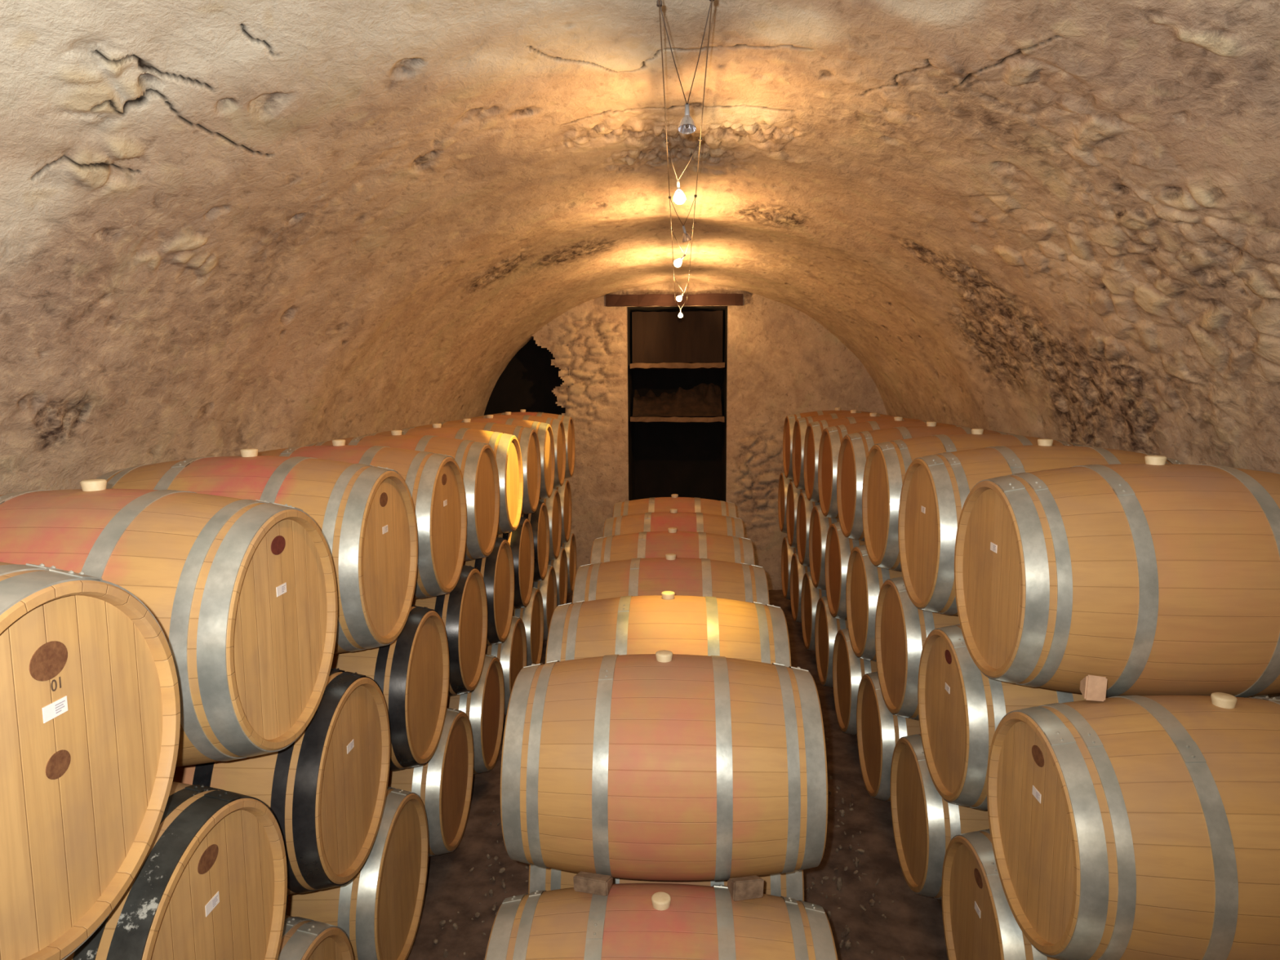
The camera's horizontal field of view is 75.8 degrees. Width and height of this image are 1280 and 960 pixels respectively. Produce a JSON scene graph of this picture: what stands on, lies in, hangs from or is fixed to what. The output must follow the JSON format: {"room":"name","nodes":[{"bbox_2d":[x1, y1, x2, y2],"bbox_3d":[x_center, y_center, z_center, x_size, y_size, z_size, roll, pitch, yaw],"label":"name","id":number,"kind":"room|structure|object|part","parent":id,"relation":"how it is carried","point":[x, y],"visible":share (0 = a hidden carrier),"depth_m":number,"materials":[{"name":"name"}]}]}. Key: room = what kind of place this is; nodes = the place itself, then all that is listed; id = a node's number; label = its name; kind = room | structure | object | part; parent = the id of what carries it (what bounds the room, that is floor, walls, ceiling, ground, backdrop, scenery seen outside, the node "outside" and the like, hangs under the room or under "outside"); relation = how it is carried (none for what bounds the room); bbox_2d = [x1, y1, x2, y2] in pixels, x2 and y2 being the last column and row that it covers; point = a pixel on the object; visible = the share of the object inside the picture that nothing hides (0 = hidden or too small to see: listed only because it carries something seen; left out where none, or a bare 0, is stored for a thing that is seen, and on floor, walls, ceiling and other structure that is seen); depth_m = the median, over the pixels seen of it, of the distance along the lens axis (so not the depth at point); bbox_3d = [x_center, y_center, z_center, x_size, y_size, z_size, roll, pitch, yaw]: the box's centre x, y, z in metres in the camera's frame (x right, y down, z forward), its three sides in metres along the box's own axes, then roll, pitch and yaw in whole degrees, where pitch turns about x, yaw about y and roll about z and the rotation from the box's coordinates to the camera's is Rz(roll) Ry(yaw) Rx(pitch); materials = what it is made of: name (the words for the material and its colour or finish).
{"room":"wine cellar","nodes":[
{"label":"wine cellar","id":0,"kind":"room"},
{"bbox_2d":[0,0,1279,494],"bbox_3d":[0.151,-0.621,3.029,4.340,1.605,11.367,0,7,3],"label":"ceiling","id":1,"kind":"structure","parent":0,"point":[228,227],"depth_m":2.81,"materials":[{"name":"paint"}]},
{"bbox_2d":[406,589,948,959],"bbox_3d":[0.159,1.783,3.295,4.600,0.041,11.350,0,7,3],"label":"floor","id":2,"kind":"structure","parent":0,"point":[913,929],"depth_m":3.60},
{"bbox_2d":[484,883,837,959],"bbox_3d":[0.061,1.512,2.331,0.940,0.709,0.684,0,7,3],"label":"wine barrel","id":3,"kind":"object","parent":2,"relation":"on","point":[634,921],"visible":0.97,"depth_m":2.23,"materials":[{"name":"brown wood"}]},
{"bbox_2d":[573,871,613,896],"bbox_3d":[-0.133,1.138,2.337,0.100,0.050,0.064,1,7,14],"label":"wedge","id":4,"kind":"object","parent":3,"relation":"on","point":[584,882],"visible":1,"depth_m":2.31,"materials":[{"name":"brown wood"}]},
{"bbox_2d":[500,649,827,880],"bbox_3d":[0.078,0.897,2.645,0.940,0.709,0.684,0,7,3],"label":"wine barrel","id":5,"kind":"object","parent":3,"relation":"on","point":[664,765],"visible":0.99,"depth_m":2.36,"materials":[{"name":"brown wood"}]},
{"bbox_2d":[727,875,764,901],"bbox_3d":[0.297,1.137,2.314,0.088,0.063,0.065,-2,7,-11],"label":"wedge","id":6,"kind":"object","parent":3,"relation":"on","point":[748,887],"visible":1,"depth_m":2.29,"materials":[{"name":"brown wood"}]},
{"bbox_2d":[528,863,804,901],"bbox_3d":[0.099,1.425,3.090,0.940,0.709,0.684,0,7,3],"label":"wine barrel","id":7,"kind":"object","parent":2,"relation":"on","point":[791,884],"visible":0.03,"depth_m":2.78,"materials":[{"name":"brown wood"}]},
{"bbox_2d":[545,591,791,666],"bbox_3d":[0.117,0.810,3.404,0.940,0.709,0.684,0,7,3],"label":"wine barrel","id":8,"kind":"object","parent":7,"relation":"on","point":[705,625],"visible":0.41,"depth_m":3.19,"materials":[{"name":"brown wood"}]},
{"bbox_2d":[433,737,905,959],"bbox_3d":[0.202,1.611,4.609,1.890,0.067,7.603,0,7,3],"label":"debris","id":9,"kind":"object","parent":2,"relation":"on","point":[846,931],"visible":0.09,"depth_m":3.52,"materials":[{"name":"brown stone"}]},
{"bbox_2d":[937,898,942,909],"bbox_3d":[1.387,1.546,4.946,0.092,0.092,6.800,0,7,4],"label":"rail","id":10,"kind":"object","parent":2,"relation":"on","point":[940,901],"visible":0.02,"depth_m":3.40,"materials":[{"name":"brown wood"}]},
{"bbox_2d":[781,536,797,599],"bbox_3d":[1.843,0.824,7.798,0.940,0.709,0.684,0,7,4],"label":"wine barrel","id":11,"kind":"object","parent":10,"relation":"on","point":[787,552],"visible":0.15,"depth_m":7.84,"materials":[{"name":"brown wood"}]},
{"bbox_2d":[777,471,793,533],"bbox_3d":[1.864,0.210,8.107,0.940,0.709,0.684,0,7,4],"label":"wine barrel","id":12,"kind":"object","parent":11,"relation":"on","point":[784,482],"visible":0.16,"depth_m":8.14,"materials":[{"name":"brown wood"}]},
{"bbox_2d":[786,480,805,548],"bbox_3d":[1.816,0.295,7.359,0.940,0.709,0.684,0,7,4],"label":"wine barrel","id":13,"kind":"object","parent":11,"relation":"on","point":[793,493],"visible":0.13,"depth_m":7.37,"materials":[{"name":"brown wood"}]},
{"bbox_2d":[782,407,883,479],"bbox_3d":[1.837,-0.319,7.668,0.940,0.709,0.684,0,7,4],"label":"wine barrel","id":14,"kind":"object","parent":13,"relation":"on","point":[789,421],"visible":0.23,"depth_m":7.58,"materials":[{"name":"brown wood"}]},
{"bbox_2d":[790,551,810,622],"bbox_3d":[1.794,0.910,7.050,0.940,0.709,0.684,0,7,4],"label":"wine barrel","id":15,"kind":"object","parent":10,"relation":"on","point":[797,571],"visible":0.18,"depth_m":7.04,"materials":[{"name":"brown wood"}]},
{"bbox_2d":[796,491,820,566],"bbox_3d":[1.768,0.381,6.610,0.940,0.709,0.684,0,7,4],"label":"wine barrel","id":16,"kind":"object","parent":15,"relation":"on","point":[805,507],"visible":0.12,"depth_m":6.59,"materials":[{"name":"brown wood"}]},
{"bbox_2d":[791,409,905,489],"bbox_3d":[1.789,-0.233,6.919,0.940,0.709,0.684,0,7,4],"label":"wine barrel","id":17,"kind":"object","parent":16,"relation":"on","point":[801,424],"visible":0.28,"depth_m":6.83,"materials":[{"name":"brown wood"}]},
{"bbox_2d":[803,413,932,502],"bbox_3d":[1.740,-0.148,6.170,0.940,0.709,0.684,0,7,4],"label":"wine barrel","id":18,"kind":"object","parent":16,"relation":"on","point":[814,430],"visible":0.2,"depth_m":6.08,"materials":[{"name":"brown wood"}]},
{"bbox_2d":[800,571,826,651],"bbox_3d":[1.746,0.996,6.301,0.940,0.709,0.684,0,7,4],"label":"wine barrel","id":19,"kind":"object","parent":10,"relation":"on","point":[810,597],"visible":0.15,"depth_m":6.30,"materials":[{"name":"brown wood"}]},
{"bbox_2d":[814,595,848,687],"bbox_3d":[1.698,1.082,5.552,0.940,0.709,0.684,0,7,4],"label":"wine barrel","id":20,"kind":"object","parent":10,"relation":"on","point":[827,627],"visible":0.2,"depth_m":5.52,"materials":[{"name":"brown wood"}]},
{"bbox_2d":[808,504,839,590],"bbox_3d":[1.719,0.467,5.861,0.940,0.709,0.684,0,7,4],"label":"wine barrel","id":21,"kind":"object","parent":20,"relation":"on","point":[820,525],"visible":0.23,"depth_m":5.84,"materials":[{"name":"brown wood"}]},
{"bbox_2d":[824,521,865,620],"bbox_3d":[1.671,0.553,5.113,0.940,0.709,0.684,0,7,4],"label":"wine barrel","id":22,"kind":"object","parent":20,"relation":"on","point":[838,548],"visible":0.25,"depth_m":5.07,"materials":[{"name":"brown wood"}]},
{"bbox_2d":[817,416,968,519],"bbox_3d":[1.692,-0.062,5.422,0.940,0.709,0.684,0,7,4],"label":"wine barrel","id":23,"kind":"object","parent":22,"relation":"on","point":[831,438],"visible":0.31,"depth_m":5.32,"materials":[{"name":"brown wood"}]},
{"bbox_2d":[836,422,1016,541],"bbox_3d":[1.644,0.024,4.673,0.940,0.709,0.684,0,7,4],"label":"wine barrel","id":24,"kind":"object","parent":22,"relation":"on","point":[855,448],"visible":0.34,"depth_m":4.56,"materials":[{"name":"brown wood"}]},
{"bbox_2d":[832,628,877,735],"bbox_3d":[1.649,1.167,4.804,0.940,0.709,0.684,0,7,4],"label":"wine barrel","id":25,"kind":"object","parent":10,"relation":"on","point":[848,669],"visible":0.23,"depth_m":4.75,"materials":[{"name":"brown wood"}]},
{"bbox_2d":[845,544,902,661],"bbox_3d":[1.622,0.638,4.364,0.940,0.709,0.684,0,7,4],"label":"wine barrel","id":26,"kind":"object","parent":25,"relation":"on","point":[864,580],"visible":0.23,"depth_m":4.29,"materials":[{"name":"brown wood"}]},
{"bbox_2d":[856,671,920,801],"bbox_3d":[1.601,1.253,4.055,0.940,0.709,0.684,0,7,4],"label":"wine barrel","id":27,"kind":"object","parent":10,"relation":"on","point":[878,731],"visible":0.2,"depth_m":3.97,"materials":[{"name":"brown wood"}]},
{"bbox_2d":[889,733,989,899],"bbox_3d":[1.552,1.339,3.306,0.940,0.709,0.684,0,7,4],"label":"wine barrel","id":28,"kind":"object","parent":10,"relation":"on","point":[924,824],"visible":0.23,"depth_m":3.21,"materials":[{"name":"brown wood"}]},
{"bbox_2d":[875,576,959,719],"bbox_3d":[1.574,0.724,3.615,0.940,0.709,0.684,0,7,4],"label":"wine barrel","id":29,"kind":"object","parent":28,"relation":"on","point":[902,629],"visible":0.23,"depth_m":3.52,"materials":[{"name":"brown wood"}]},
{"bbox_2d":[862,428,1082,571],"bbox_3d":[1.595,0.110,3.924,0.940,0.709,0.684,0,7,4],"label":"wine barrel","id":30,"kind":"object","parent":29,"relation":"on","point":[887,463],"visible":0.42,"depth_m":3.80,"materials":[{"name":"brown wood"}]},
{"bbox_2d":[941,828,1059,959],"bbox_3d":[1.504,1.425,2.558,0.940,0.709,0.684,0,7,4],"label":"wine barrel","id":31,"kind":"object","parent":10,"relation":"on","point":[980,923],"visible":0.3,"depth_m":2.58,"materials":[{"name":"brown wood"}]},
{"bbox_2d":[917,623,1268,810],"bbox_3d":[1.526,0.810,2.867,0.940,0.709,0.684,0,7,4],"label":"wine barrel","id":32,"kind":"object","parent":31,"relation":"on","point":[961,708],"visible":0.34,"depth_m":2.74,"materials":[{"name":"brown wood"}]},
{"bbox_2d":[897,438,1185,616],"bbox_3d":[1.547,0.195,3.176,0.940,0.709,0.684,0,7,4],"label":"wine barrel","id":33,"kind":"object","parent":32,"relation":"on","point":[935,489],"visible":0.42,"depth_m":3.04,"materials":[{"name":"brown wood"}]},
{"bbox_2d":[986,692,1279,959],"bbox_3d":[1.477,0.896,2.118,0.940,0.709,0.684,0,7,4],"label":"wine barrel","id":34,"kind":"object","parent":31,"relation":"on","point":[1122,827],"visible":1,"depth_m":1.89,"materials":[{"name":"brown wood"}]},
{"bbox_2d":[1080,675,1107,701],"bbox_3d":[1.196,0.541,2.170,0.050,0.072,0.061,1,7,14],"label":"wedge","id":35,"kind":"object","parent":34,"relation":"on","point":[1092,687],"visible":1,"depth_m":2.15,"materials":[{"name":"brown wood"}]},
{"bbox_2d":[954,455,1279,697],"bbox_3d":[1.498,0.281,2.427,0.940,0.709,0.684,0,7,4],"label":"wine barrel","id":36,"kind":"object","parent":34,"relation":"on","point":[1154,577],"visible":0.97,"depth_m":2.17,"materials":[{"name":"brown wood"}]},
{"bbox_3d":[-0.978,1.610,4.539,0.090,0.080,8.150,0,7,2],"label":"rail","id":37,"kind":"object","parent":2,"relation":"on","visible":0},
{"bbox_2d":[277,915,354,959],"bbox_3d":[-1.325,1.495,2.177,0.940,0.709,0.684,0,7,2],"label":"wine barrel","id":38,"kind":"object","parent":37,"relation":"on","point":[302,938],"visible":0.28,"depth_m":2.23,"materials":[{"name":"brown wood"}]},
{"bbox_2d":[64,781,287,959],"bbox_3d":[-1.340,0.966,1.737,0.940,0.709,0.684,0,7,2],"label":"wine barrel","id":39,"kind":"object","parent":38,"relation":"on","point":[211,883],"visible":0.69,"depth_m":1.70,"materials":[{"name":"brown wood"}]},
{"bbox_2d":[0,561,180,959],"bbox_3d":[-1.355,0.437,1.296,0.940,0.709,0.684,0,7,2],"label":"wine barrel","id":40,"kind":"object","parent":39,"relation":"on","point":[90,704],"visible":1,"depth_m":1.32,"materials":[{"name":"brown wood"}]},
{"bbox_2d":[54,700,65,713],"bbox_3d":[-0.906,0.355,1.286,0.001,0.014,0.021,0,7,2],"label":"print","id":41,"kind":"object","parent":40,"relation":"on","point":[63,700],"depth_m":1.28},
{"bbox_2d":[0,479,337,767],"bbox_3d":[-1.331,0.351,2.046,0.940,0.709,0.684,0,7,2],"label":"wine barrel","id":42,"kind":"object","parent":39,"relation":"on","point":[242,593],"visible":0.73,"depth_m":1.85,"materials":[{"name":"brown wood"}]},
{"bbox_2d":[212,894,217,906],"bbox_3d":[-0.891,0.884,1.726,0.001,0.014,0.021,0,7,1],"label":"print","id":43,"kind":"object","parent":39,"relation":"on","point":[217,895],"depth_m":1.72},
{"bbox_2d":[173,667,390,894],"bbox_3d":[-1.316,0.880,2.486,0.940,0.709,0.684,0,7,2],"label":"wine barrel","id":44,"kind":"object","parent":38,"relation":"on","point":[326,791],"visible":0.37,"depth_m":2.30,"materials":[{"name":"brown wood"}]},
{"bbox_2d":[95,448,417,653],"bbox_3d":[-1.307,0.247,2.794,0.940,0.709,0.684,0,7,2],"label":"wine barrel","id":45,"kind":"object","parent":44,"relation":"on","point":[365,515],"visible":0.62,"depth_m":2.62,"materials":[{"name":"brown wood"}]},
{"bbox_2d":[284,786,428,959],"bbox_3d":[-1.301,1.409,2.927,0.940,0.709,0.684,0,7,2],"label":"wine barrel","id":46,"kind":"object","parent":37,"relation":"on","point":[379,911],"visible":0.3,"depth_m":2.78,"materials":[{"name":"brown wood"}]},
{"bbox_2d":[331,604,449,770],"bbox_3d":[-1.292,0.794,3.236,0.940,0.709,0.684,0,7,2],"label":"wine barrel","id":47,"kind":"object","parent":46,"relation":"on","point":[411,673],"visible":0.33,"depth_m":3.07,"materials":[{"name":"brown wood"}]},
{"bbox_2d":[236,439,466,599],"bbox_3d":[-1.283,0.180,3.546,0.940,0.709,0.684,0,7,2],"label":"wine barrel","id":48,"kind":"object","parent":47,"relation":"on","point":[434,482],"visible":0.36,"depth_m":3.41,"materials":[{"name":"brown wood"}]},
{"bbox_2d":[387,707,473,856],"bbox_3d":[-1.277,1.323,3.676,0.940,0.709,0.684,0,7,2],"label":"wine barrel","id":49,"kind":"object","parent":37,"relation":"on","point":[443,784],"visible":0.27,"depth_m":3.55,"materials":[{"name":"brown wood"}]},
{"bbox_2d":[411,564,487,696],"bbox_3d":[-1.268,0.709,3.986,0.940,0.709,0.684,0,7,2],"label":"wine barrel","id":50,"kind":"object","parent":49,"relation":"on","point":[463,611],"visible":0.29,"depth_m":3.85,"materials":[{"name":"brown wood"}]},
{"bbox_2d":[305,430,499,560],"bbox_3d":[-1.258,0.094,4.296,0.940,0.709,0.684,0,7,2],"label":"wine barrel","id":51,"kind":"object","parent":50,"relation":"on","point":[476,461],"visible":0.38,"depth_m":4.16,"materials":[{"name":"brown wood"}]},
{"bbox_2d":[446,654,504,773],"bbox_3d":[-1.253,1.237,4.426,0.940,0.709,0.684,0,7,2],"label":"wine barrel","id":52,"kind":"object","parent":37,"relation":"on","point":[484,706],"visible":0.22,"depth_m":4.32,"materials":[{"name":"brown wood"}]},
{"bbox_2d":[462,537,514,645],"bbox_3d":[-1.243,0.623,4.736,0.940,0.709,0.684,0,7,2],"label":"wine barrel","id":53,"kind":"object","parent":52,"relation":"on","point":[496,570],"visible":0.21,"depth_m":4.62,"materials":[{"name":"brown wood"}]},
{"bbox_2d":[362,423,523,534],"bbox_3d":[-1.234,0.008,5.045,0.940,0.709,0.684,0,7,2],"label":"wine barrel","id":54,"kind":"object","parent":53,"relation":"on","point":[506,449],"visible":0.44,"depth_m":4.92,"materials":[{"name":"brown wood"}]},
{"bbox_2d":[560,532,576,593],"bbox_3d":[-1.131,0.809,8.175,0.940,0.709,0.684,0,7,2],"label":"wine barrel","id":55,"kind":"object","parent":37,"relation":"on","point":[570,547],"visible":0.16,"depth_m":8.15,"materials":[{"name":"brown wood"}]},
{"bbox_3d":[-1.518,1.610,4.565,0.090,0.080,8.150,0,7,2],"label":"rail","id":56,"kind":"object","parent":2,"relation":"on","visible":0},
{"bbox_2d":[485,616,526,716],"bbox_3d":[-1.228,1.152,5.176,0.940,0.709,0.684,0,7,2],"label":"wine barrel","id":57,"kind":"object","parent":56,"relation":"on","point":[511,654],"visible":0.09,"depth_m":5.00,"materials":[{"name":"brown wood"}]},
{"bbox_2d":[496,516,533,609],"bbox_3d":[-1.219,0.537,5.486,0.940,0.709,0.684,0,7,2],"label":"wine barrel","id":58,"kind":"object","parent":57,"relation":"on","point":[521,541],"visible":0.24,"depth_m":5.40,"materials":[{"name":"brown wood"}]},
{"bbox_2d":[512,586,543,666],"bbox_3d":[-1.204,1.066,5.926,0.940,0.709,0.684,0,7,2],"label":"wine barrel","id":59,"kind":"object","parent":56,"relation":"on","point":[531,615],"visible":0.22,"depth_m":5.86,"materials":[{"name":"brown wood"}]},
{"bbox_2d":[520,501,549,582],"bbox_3d":[-1.195,0.451,6.236,0.940,0.709,0.684,0,7,2],"label":"wine barrel","id":60,"kind":"object","parent":59,"relation":"on","point":[539,520],"visible":0.18,"depth_m":6.16,"materials":[{"name":"brown wood"}]},
{"bbox_2d":[402,418,541,515],"bbox_3d":[-1.210,-0.078,5.795,0.940,0.709,0.684,0,7,2],"label":"wine barrel","id":61,"kind":"object","parent":60,"relation":"on","point":[527,437],"visible":0.31,"depth_m":5.68,"materials":[{"name":"brown wood"}]},
{"bbox_2d":[533,564,556,640],"bbox_3d":[-1.180,0.980,6.676,0.940,0.709,0.684,0,7,2],"label":"wine barrel","id":62,"kind":"object","parent":56,"relation":"on","point":[547,587],"visible":0.16,"depth_m":6.56,"materials":[{"name":"brown wood"}]},
{"bbox_2d":[538,488,561,560],"bbox_3d":[-1.171,0.365,6.985,0.940,0.709,0.684,0,7,2],"label":"wine barrel","id":63,"kind":"object","parent":62,"relation":"on","point":[553,504],"visible":0.17,"depth_m":6.92,"materials":[{"name":"brown wood"}]},
{"bbox_2d":[436,414,555,499],"bbox_3d":[-1.186,-0.163,6.545,0.940,0.709,0.684,0,7,2],"label":"wine barrel","id":64,"kind":"object","parent":63,"relation":"on","point":[544,430],"visible":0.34,"depth_m":6.43,"materials":[{"name":"brown wood"}]},
{"bbox_2d":[457,411,565,487],"bbox_3d":[-1.161,-0.249,7.295,0.940,0.709,0.684,0,7,2],"label":"wine barrel","id":65,"kind":"object","parent":63,"relation":"on","point":[557,425],"visible":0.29,"depth_m":7.19,"materials":[{"name":"brown wood"}]},
{"bbox_2d":[547,546,567,606],"bbox_3d":[-1.156,0.894,7.426,0.940,0.709,0.684,0,7,2],"label":"wine barrel","id":66,"kind":"object","parent":56,"relation":"on","point":[560,564],"visible":0.13,"depth_m":7.40,"materials":[{"name":"brown wood"}]},
{"bbox_2d":[552,479,571,543],"bbox_3d":[-1.146,0.280,7.735,0.940,0.709,0.684,0,7,2],"label":"wine barrel","id":67,"kind":"object","parent":66,"relation":"on","point":[564,491],"visible":0.2,"depth_m":7.70,"materials":[{"name":"brown wood"}]},
{"bbox_2d":[482,409,574,478],"bbox_3d":[-1.137,-0.335,8.045,0.940,0.709,0.684,0,7,2],"label":"wine barrel","id":68,"kind":"object","parent":67,"relation":"on","point":[567,421],"visible":0.25,"depth_m":7.94,"materials":[{"name":"brown wood"}]},
{"bbox_3d":[0.138,1.339,3.848,0.940,0.709,0.684,0,7,3],"label":"wine barrel","id":69,"kind":"object","parent":2,"relation":"on","visible":0},
{"bbox_2d":[572,553,769,604],"bbox_3d":[0.156,0.723,4.162,0.940,0.709,0.684,0,7,3],"label":"wine barrel","id":70,"kind":"object","parent":69,"relation":"on","point":[683,576],"visible":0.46,"depth_m":3.96,"materials":[{"name":"brown wood"}]},
{"bbox_3d":[0.177,1.252,4.606,0.940,0.709,0.684,0,7,3],"label":"wine barrel","id":71,"kind":"object","parent":2,"relation":"on","visible":0},
{"bbox_2d":[590,527,755,565],"bbox_3d":[0.195,0.636,4.920,0.940,0.709,0.684,0,7,3],"label":"wine barrel","id":72,"kind":"object","parent":71,"relation":"on","point":[645,544],"visible":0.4,"depth_m":4.73,"materials":[{"name":"brown wood"}]},
{"bbox_3d":[0.254,1.078,6.123,0.940,0.709,0.684,0,7,3],"label":"wine barrel","id":73,"kind":"object","parent":2,"relation":"on","visible":0},
{"bbox_2d":[613,493,737,517],"bbox_3d":[0.272,0.463,6.436,0.940,0.709,0.684,0,7,3],"label":"wine barrel","id":74,"kind":"object","parent":73,"relation":"on","point":[653,504],"visible":0.32,"depth_m":6.26,"materials":[{"name":"brown wood"}]},
{"bbox_3d":[0.216,1.165,5.364,0.940,0.709,0.684,0,7,3],"label":"wine barrel","id":75,"kind":"object","parent":2,"relation":"on","visible":0},
{"bbox_2d":[603,508,744,537],"bbox_3d":[0.233,0.550,5.678,0.940,0.709,0.684,0,7,3],"label":"wine barrel","id":76,"kind":"object","parent":75,"relation":"on","point":[659,521],"visible":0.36,"depth_m":5.50,"materials":[{"name":"brown wood"}]},
{"bbox_2d":[531,282,887,590],"bbox_3d":[0.406,-0.479,8.584,4.780,3.400,0.077,0,7,3],"label":"wall","id":77,"kind":"structure","parent":0,"point":[782,362],"depth_m":8.53,"materials":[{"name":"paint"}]},
{"bbox_2d":[484,336,568,415],"bbox_3d":[-1.351,-1.291,8.899,1.264,1.264,0.634,0,7,3],"label":"hole","id":78,"kind":"object","parent":77,"relation":"in","point":[528,380],"depth_m":9.21,"materials":[{"name":"stone"}]},
{"bbox_2d":[658,0,675,303],"bbox_3d":[0.095,-1.181,2.898,0.003,0.015,11.130,0,7,3],"label":"cable","id":79,"kind":"object","parent":77,"relation":"attached to","point":[659,0],"visible":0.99,"depth_m":2.52,"materials":[{"name":"metal"}]},
{"bbox_2d":[674,296,688,317],"bbox_3d":[0.401,-1.681,8.018,0.128,0.184,0.208,0,7,3],"label":"lamp","id":80,"kind":"object","parent":79,"relation":"hanging from","point":[680,315],"visible":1,"depth_m":8.09,"materials":[{"name":"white glass"}]},
{"bbox_2d":[668,194,697,242],"bbox_3d":[0.197,-1.203,3.803,0.128,0.177,0.215,0,7,3],"label":"lamp","id":81,"kind":"object","parent":79,"relation":"hanging from","point":[686,237],"visible":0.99,"depth_m":3.87,"materials":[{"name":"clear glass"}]},
{"bbox_2d":[682,225,686,233],"bbox_3d":[0.209,-1.182,3.879,0.023,0.036,0.013,-5,8,-33],"label":"socket","id":82,"kind":"object","parent":81,"relation":"attached to","point":[683,226],"depth_m":3.87,"materials":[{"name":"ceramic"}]},
{"bbox_2d":[665,137,702,204],"bbox_3d":[0.155,-1.101,2.949,0.128,0.185,0.212,0,7,3],"label":"lamp","id":83,"kind":"object","parent":79,"relation":"hanging from","point":[679,197],"visible":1,"depth_m":3.02,"materials":[{"name":"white glass"}]},
{"bbox_3d":[0.116,-1.140,2.946,0.002,0.098,0.163,2,7,16],"label":"lead rod","id":84,"kind":"part","parent":83,"relation":"part of","materials":[{"name":"metal"}]},
{"bbox_2d":[675,180,679,190],"bbox_3d":[0.141,-1.086,3.031,0.016,0.035,0.013,-2,7,-13],"label":"socket","id":85,"kind":"object","parent":83,"relation":"attached to","point":[677,182],"depth_m":3.03,"materials":[{"name":"ceramic"}]},
{"bbox_3d":[0.146,-1.040,3.039,0.046,0.044,0.046,0,7,3],"label":"bulb","id":86,"kind":"part","parent":83,"relation":"part of","materials":[{"name":"beige glass"}]},
{"bbox_3d":[0.174,-1.139,2.933,0.002,0.098,0.195,-3,7,-21],"label":"lead rod","id":87,"kind":"part","parent":83,"relation":"part of","materials":[{"name":"metal"}]},
{"bbox_2d":[656,0,714,133],"bbox_3d":[0.110,-0.999,2.013,0.128,0.175,0.407,0,7,3],"label":"lamp","id":88,"kind":"object","parent":79,"relation":"hanging from","point":[686,125],"visible":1,"depth_m":2.18,"materials":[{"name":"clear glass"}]},
{"bbox_3d":[0.085,-1.034,2.020,0.002,0.100,0.378,1,7,13],"label":"lead rod","id":89,"kind":"part","parent":88,"relation":"part of","materials":[{"name":"metal"}]},
{"bbox_2d":[684,103,689,115],"bbox_3d":[0.126,-0.991,2.207,0.013,0.036,0.020,0,7,3],"label":"socket","id":90,"kind":"object","parent":88,"relation":"attached to","point":[686,105],"depth_m":2.20,"materials":[{"name":"metal"}]},
{"bbox_3d":[0.142,-1.032,2.007,0.002,0.100,0.396,-1,7,-5],"label":"lead rod","id":91,"kind":"part","parent":88,"relation":"part of","materials":[{"name":"metal"}]},
{"bbox_2d":[605,293,742,307],"bbox_3d":[0.352,-1.850,8.493,1.400,0.127,0.217,0,7,3],"label":"lintel beam","id":92,"kind":"structure","parent":77,"relation":"attached to","point":[704,299],"depth_m":8.39,"materials":[{"name":"brown wood"}]},
{"bbox_2d":[626,306,727,502],"bbox_3d":[0.412,-0.565,9.073,1.048,2.584,0.985,0,7,3],"label":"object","id":93,"kind":"structure","parent":77,"relation":"in","point":[666,459],"depth_m":9.54,"materials":[{"name":"wood"}]},
{"bbox_2d":[630,362,724,369],"bbox_3d":[0.400,-1.221,8.822,0.985,0.061,0.582,0,7,3],"label":"board","id":94,"kind":"object","parent":93,"relation":"attached to","point":[668,366],"visible":1,"depth_m":8.54,"materials":[{"name":"brown wood"}]},
{"bbox_2d":[631,310,723,363],"bbox_3d":[0.399,-1.524,8.793,0.965,0.552,0.052,0,7,3],"label":"panel","id":95,"kind":"object","parent":94,"relation":"on","point":[657,337],"visible":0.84,"depth_m":8.77,"materials":[{"name":"brown wood"}]},
{"bbox_2d":[630,415,724,422],"bbox_3d":[0.403,-0.665,8.886,0.985,0.061,0.582,0,7,3],"label":"board","id":96,"kind":"object","parent":93,"relation":"attached to","point":[634,419],"visible":0.79,"depth_m":8.61,"materials":[{"name":"brown wood"}]},
{"bbox_2d":[632,382,722,416],"bbox_3d":[0.402,-0.870,8.870,0.945,0.348,0.520,0,7,3],"label":"rubble heap","id":97,"kind":"object","parent":96,"relation":"on","point":[704,399],"visible":1,"depth_m":8.84,"materials":[{"name":"brown stone"}]},
{"bbox_2d":[686,0,712,302],"bbox_3d":[0.211,-1.181,2.893,0.003,0.015,11.130,0,7,3],"label":"cable","id":98,"kind":"object","parent":77,"relation":"attached to","point":[712,0],"visible":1,"depth_m":2.51,"materials":[{"name":"metal"}]},
{"bbox_2d":[670,227,693,266],"bbox_3d":[0.234,-1.289,4.577,0.128,0.182,0.214,0,7,3],"label":"lamp","id":99,"kind":"object","parent":98,"relation":"hanging from","point":[677,263],"visible":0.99,"depth_m":4.65,"materials":[{"name":"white glass"}]},
{"bbox_3d":[0.214,-1.230,4.668,0.045,0.045,0.045,0,7,3],"label":"bulb","id":100,"kind":"part","parent":99,"relation":"part of","materials":[{"name":"beige"}]},
{"bbox_2d":[674,275,689,301],"bbox_3d":[0.327,-1.506,6.481,0.128,0.182,0.210,0,7,3],"label":"lamp","id":101,"kind":"object","parent":98,"relation":"hanging from","point":[678,298],"visible":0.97,"depth_m":6.55,"materials":[{"name":"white glass"}]},
{"bbox_2d":[1267,693,1279,698],"bbox_3d":[2.232,0.999,3.100,0.074,1.669,11.341,0,7,4],"label":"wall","id":102,"kind":"structure","parent":0,"point":[1276,695],"depth_m":2.86,"materials":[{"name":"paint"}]}
]}

